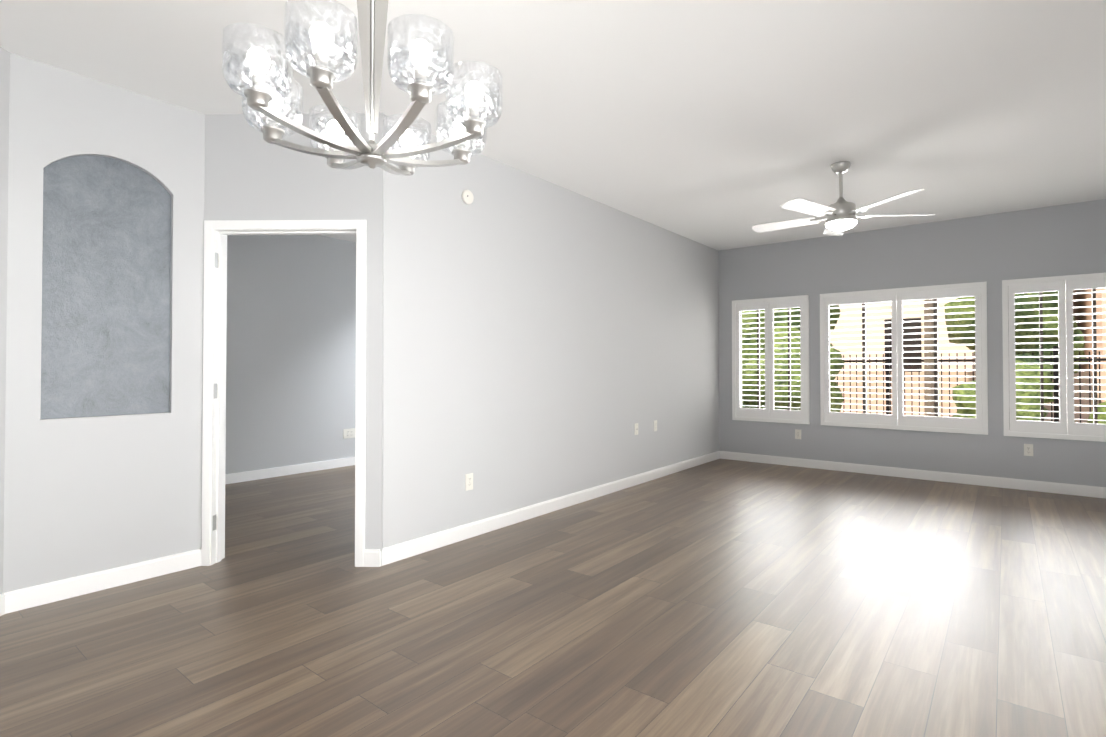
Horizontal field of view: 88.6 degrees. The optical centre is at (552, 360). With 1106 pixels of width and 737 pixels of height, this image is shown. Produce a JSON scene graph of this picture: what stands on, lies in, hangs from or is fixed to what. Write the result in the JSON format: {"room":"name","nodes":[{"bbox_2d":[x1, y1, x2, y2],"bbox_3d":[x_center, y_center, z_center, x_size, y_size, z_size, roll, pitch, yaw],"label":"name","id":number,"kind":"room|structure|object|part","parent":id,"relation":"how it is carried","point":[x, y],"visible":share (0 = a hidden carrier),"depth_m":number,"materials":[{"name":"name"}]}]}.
{"room":"empty living room","nodes":[
{"label":"empty living room","id":0,"kind":"room"},
{"bbox_2d":[0,47,9,593],"bbox_3d":[-2.703,-0.148,2.172,0.200,2.740,1.339,0,-1,-6],"label":"wall","id":1,"kind":"structure","parent":0,"point":[4,101],"depth_m":2.75,"materials":[{"name":"grey paint"}]},
{"bbox_2d":[3,53,204,592],"bbox_3d":[-2.474,-0.135,3.173,0.200,2.740,0.975,-1,-1,39],"label":"wall","id":2,"kind":"structure","parent":0,"point":[86,495],"depth_m":3.07,"materials":[{"name":"grey paint"}]},
{"bbox_2d":[0,548,201,615],"bbox_3d":[-2.332,1.176,2.493,0.860,0.100,1.728,-1,-1,39],"label":"baseboard","id":3,"kind":"structure","parent":2,"relation":"attached to","point":[32,596],"depth_m":3.02,"materials":[{"name":"white wood"}]},
{"bbox_2d":[225,235,355,473],"bbox_3d":[-2.833,-0.089,6.578,0.120,2.740,4.700,-1,-1,39],"label":"wall","id":4,"kind":"structure","parent":0,"point":[291,354],"depth_m":6.34,"materials":[{"name":"grey paint"}]},
{"bbox_2d":[225,457,354,483],"bbox_3d":[-2.812,1.229,6.480,0.014,0.100,4.600,-1,-1,39],"label":"baseboard","id":5,"kind":"structure","parent":4,"relation":"attached to","point":[329,464],"depth_m":6.30,"materials":[{"name":"white wood"}]},
{"bbox_2d":[343,428,354,438],"bbox_3d":[-2.479,0.892,6.907,0.009,0.115,0.160,-1,-1,39],"label":"electrical outlet","id":6,"kind":"object","parent":4,"relation":"attached to","point":[348,433],"visible":1,"depth_m":6.90,"materials":[{"name":"white plastic"}]},
{"bbox_2d":[201,113,384,565],"bbox_3d":[-1.590,-0.131,3.498,1.124,2.740,0.120,0,-1,1],"label":"wall","id":7,"kind":"structure","parent":0,"point":[251,173],"depth_m":3.45,"materials":[{"name":"grey paint"}]},
{"bbox_2d":[202,220,365,566],"bbox_3d":[-1.625,0.195,3.494,0.989,2.088,0.152,0,-1,1],"label":"door frame","id":8,"kind":"structure","parent":7,"relation":"attached to","point":[216,232],"depth_m":3.44,"materials":[{"name":"white wood"}]},
{"bbox_2d":[383,115,718,547],"bbox_3d":[0.569,-0.103,5.551,0.120,2.740,5.340,-1,-1,39],"label":"wall","id":9,"kind":"structure","parent":0,"point":[544,340],"depth_m":4.48,"materials":[{"name":"grey paint"}]},
{"bbox_2d":[462,190,473,203],"bbox_3d":[-0.597,-1.147,3.986,0.028,0.100,0.100,-1,-1,39],"label":"smoke detector","id":10,"kind":"object","parent":9,"relation":"attached to","point":[467,197],"visible":0.98,"depth_m":3.97,"materials":[{"name":"white plastic"}]},
{"bbox_2d":[465,473,472,490],"bbox_3d":[-0.587,0.856,3.987,0.009,0.115,0.070,-1,-1,39],"label":"electrical outlet","id":11,"kind":"object","parent":9,"relation":"attached to","point":[468,481],"visible":1,"depth_m":3.98,"materials":[{"name":"white plastic"}]},
{"bbox_2d":[364,451,719,566],"bbox_3d":[0.556,1.215,5.409,0.016,0.100,5.251,-1,-1,39],"label":"baseboard","id":12,"kind":"structure","parent":9,"relation":"attached to","point":[372,557],"depth_m":4.29,"materials":[{"name":"white wood"}]},
{"bbox_2d":[634,423,637,434],"bbox_3d":[0.857,0.705,5.794,0.014,0.115,0.070,-1,-1,39],"label":"electrical outlet","id":13,"kind":"object","parent":9,"relation":"attached to","point":[636,428],"visible":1,"depth_m":5.79,"materials":[{"name":"white plastic"}]},
{"bbox_2d":[654,420,656,430],"bbox_3d":[1.105,0.707,6.109,0.009,0.115,0.070,-1,-1,39],"label":"electrical outlet","id":14,"kind":"object","parent":9,"relation":"attached to","point":[655,425],"visible":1,"depth_m":6.10,"materials":[{"name":"white plastic"}]},
{"bbox_2d":[0,459,1105,736],"bbox_3d":[-0.732,1.287,3.277,7.860,0.100,10.590,-1,-1,39],"label":"floor","id":15,"kind":"structure","parent":0,"point":[722,597],"depth_m":2.63,"materials":[{"name":"brown wood"}]},
{"bbox_2d":[0,0,1105,250],"bbox_3d":[-0.732,-1.563,3.315,7.860,0.120,10.590,-1,-1,39],"label":"ceiling","id":16,"kind":"structure","parent":0,"point":[720,124],"depth_m":3.14,"materials":[{"name":"white paint"}]},
{"bbox_2d":[222,0,501,175],"bbox_3d":[-0.577,-1.067,1.811,0.824,0.912,0.824,-1,-1,39],"label":"chandelier","id":17,"kind":"object","parent":16,"relation":"hanging from","point":[471,124],"visible":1,"depth_m":1.67,"materials":[{"name":"clear glass"}]},
{"bbox_2d":[752,161,934,235],"bbox_3d":[2.151,-1.238,4.344,1.238,0.502,1.288,-1,-1,39],"label":"fan","id":18,"kind":"object","parent":16,"relation":"hanging from","point":[841,212],"visible":1,"depth_m":4.24,"materials":[{"name":"white plastic"}]},
{"bbox_3d":[2.183,-1.266,4.317,0.414,0.447,0.434,-1,-1,39],"label":"motor","id":19,"kind":"part","parent":18,"relation":"part of","materials":[{"name":"silver metal"}]},
{"bbox_2d":[718,199,1105,486],"bbox_3d":[3.821,-0.093,6.276,4.300,2.740,0.150,-1,-1,39],"label":"wall","id":20,"kind":"structure","parent":0,"point":[993,250],"depth_m":6.05,"materials":[{"name":"grey paint"}]},
{"bbox_2d":[740,308,790,409],"bbox_3d":[2.772,-0.002,7.164,0.860,1.470,0.040,-1,-1,39],"label":"window","id":21,"kind":"structure","parent":20,"relation":"in","point":[758,362],"depth_m":7.25,"materials":[{"name":"white wood"}]},
{"bbox_2d":[732,295,809,423],"bbox_3d":[2.699,-0.003,7.073,0.938,1.548,0.063,-1,-1,39],"label":"window shutter","id":22,"kind":"object","parent":21,"relation":"attached to","point":[769,413],"visible":0.98,"depth_m":7.05,"materials":[{"name":"white wood"}]},
{"bbox_2d":[795,429,800,438],"bbox_3d":[2.960,0.896,6.849,0.070,0.115,0.009,-1,-1,39],"label":"electrical outlet","id":23,"kind":"object","parent":20,"relation":"attached to","point":[797,434],"visible":1,"depth_m":6.85,"materials":[{"name":"white plastic"}]},
{"bbox_2d":[829,299,981,416],"bbox_3d":[3.846,-0.013,6.306,1.490,1.470,0.040,-1,-1,39],"label":"window","id":24,"kind":"structure","parent":20,"relation":"in","point":[935,359],"depth_m":6.09,"materials":[{"name":"white painted wood"},{"name":"glass"}]},
{"bbox_2d":[820,281,987,434],"bbox_3d":[3.774,-0.014,6.215,1.568,1.548,0.063,-1,-1,39],"label":"window shutter","id":25,"kind":"object","parent":24,"relation":"attached to","point":[896,419],"visible":1,"depth_m":6.17,"materials":[{"name":"white wood"}]},
{"bbox_2d":[720,451,1105,497],"bbox_3d":[3.766,1.226,6.197,3.990,0.100,0.014,-1,-1,39],"label":"baseboard","id":26,"kind":"structure","parent":20,"relation":"attached to","point":[1030,485],"depth_m":6.00,"materials":[{"name":"white wood"}]},
{"bbox_2d":[1024,444,1032,455],"bbox_3d":[4.628,0.875,5.518,0.070,0.115,0.009,-1,-1,39],"label":"electrical outlet","id":27,"kind":"object","parent":20,"relation":"attached to","point":[1028,449],"visible":1,"depth_m":5.52,"materials":[{"name":"white plastic"}]},
{"bbox_2d":[1008,289,1097,427],"bbox_3d":[4.921,-0.025,5.448,0.860,1.470,0.040,-1,-1,39],"label":"window","id":28,"kind":"structure","parent":20,"relation":"in","point":[1095,416],"depth_m":5.33,"materials":[{"name":"white painted wood"},{"name":"glass"}]},
{"bbox_2d":[1002,272,1105,441],"bbox_3d":[4.848,-0.026,5.357,0.938,1.548,0.063,-1,-1,39],"label":"window shutter","id":29,"kind":"object","parent":28,"relation":"attached to","point":[1066,427],"visible":1,"depth_m":5.38,"materials":[{"name":"white wood"}]},
{"label":"outside","id":30,"kind":"structure","parent":0,"visible":0},
{"bbox_3d":[16.609,1.665,21.521,45.000,0.130,39.650,-1,-1,39],"label":"ground","id":31,"kind":"structure","parent":30,"visible":0},
{"bbox_2d":[742,305,844,411],"bbox_3d":[3.559,-0.635,10.968,4.039,4.208,3.424,-1,-1,39],"label":"tree","id":32,"kind":"object","parent":31,"relation":"on","point":[798,372],"visible":0.19,"depth_m":9.30,"materials":[{"name":"green plant"}]},
{"bbox_2d":[924,299,933,415],"bbox_3d":[5.684,-1.568,8.662,3.117,6.012,3.184,-1,-1,39],"label":"tree","id":33,"kind":"object","parent":31,"relation":"on","point":[928,360],"depth_m":8.59,"materials":[{"name":"brown plant"}]},
{"bbox_2d":[830,288,1105,422],"bbox_3d":[9.554,-1.748,18.338,30.000,6.630,11.500,-1,-1,39],"label":"buildings","id":34,"kind":"structure","parent":31,"relation":"on","point":[962,347],"depth_m":15.31,"materials":[{"name":"beige"}]},
{"bbox_2d":[837,346,1105,422],"bbox_3d":[7.771,0.612,9.684,18.030,1.680,0.060,-1,-1,39],"label":"fence","id":35,"kind":"object","parent":31,"relation":"on","point":[1055,380],"visible":0.15,"depth_m":10.21,"materials":[{"name":"black metal"}]},
{"bbox_2d":[952,353,1054,420],"bbox_3d":[6.839,0.664,8.664,1.269,1.549,1.293,-1,-1,39],"label":"shrub","id":36,"kind":"object","parent":31,"relation":"on","point":[1018,387],"visible":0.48,"depth_m":8.35,"materials":[{"name":"green plant"}]},
{"bbox_2d":[944,291,1087,381],"bbox_3d":[9.066,-0.147,11.166,2.212,3.237,2.029,-1,-1,39],"label":"tree","id":37,"kind":"object","parent":31,"relation":"on","point":[1017,326],"visible":0.25,"depth_m":10.60,"materials":[{"name":"green plant"}]},
{"bbox_2d":[1087,401,1105,423],"bbox_3d":[8.565,0.924,7.772,1.845,1.005,1.422,-1,-1,39],"label":"shrub","id":38,"kind":"object","parent":31,"relation":"on","point":[1101,410],"visible":0.3,"depth_m":8.03,"materials":[{"name":"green plant"}]}
]}

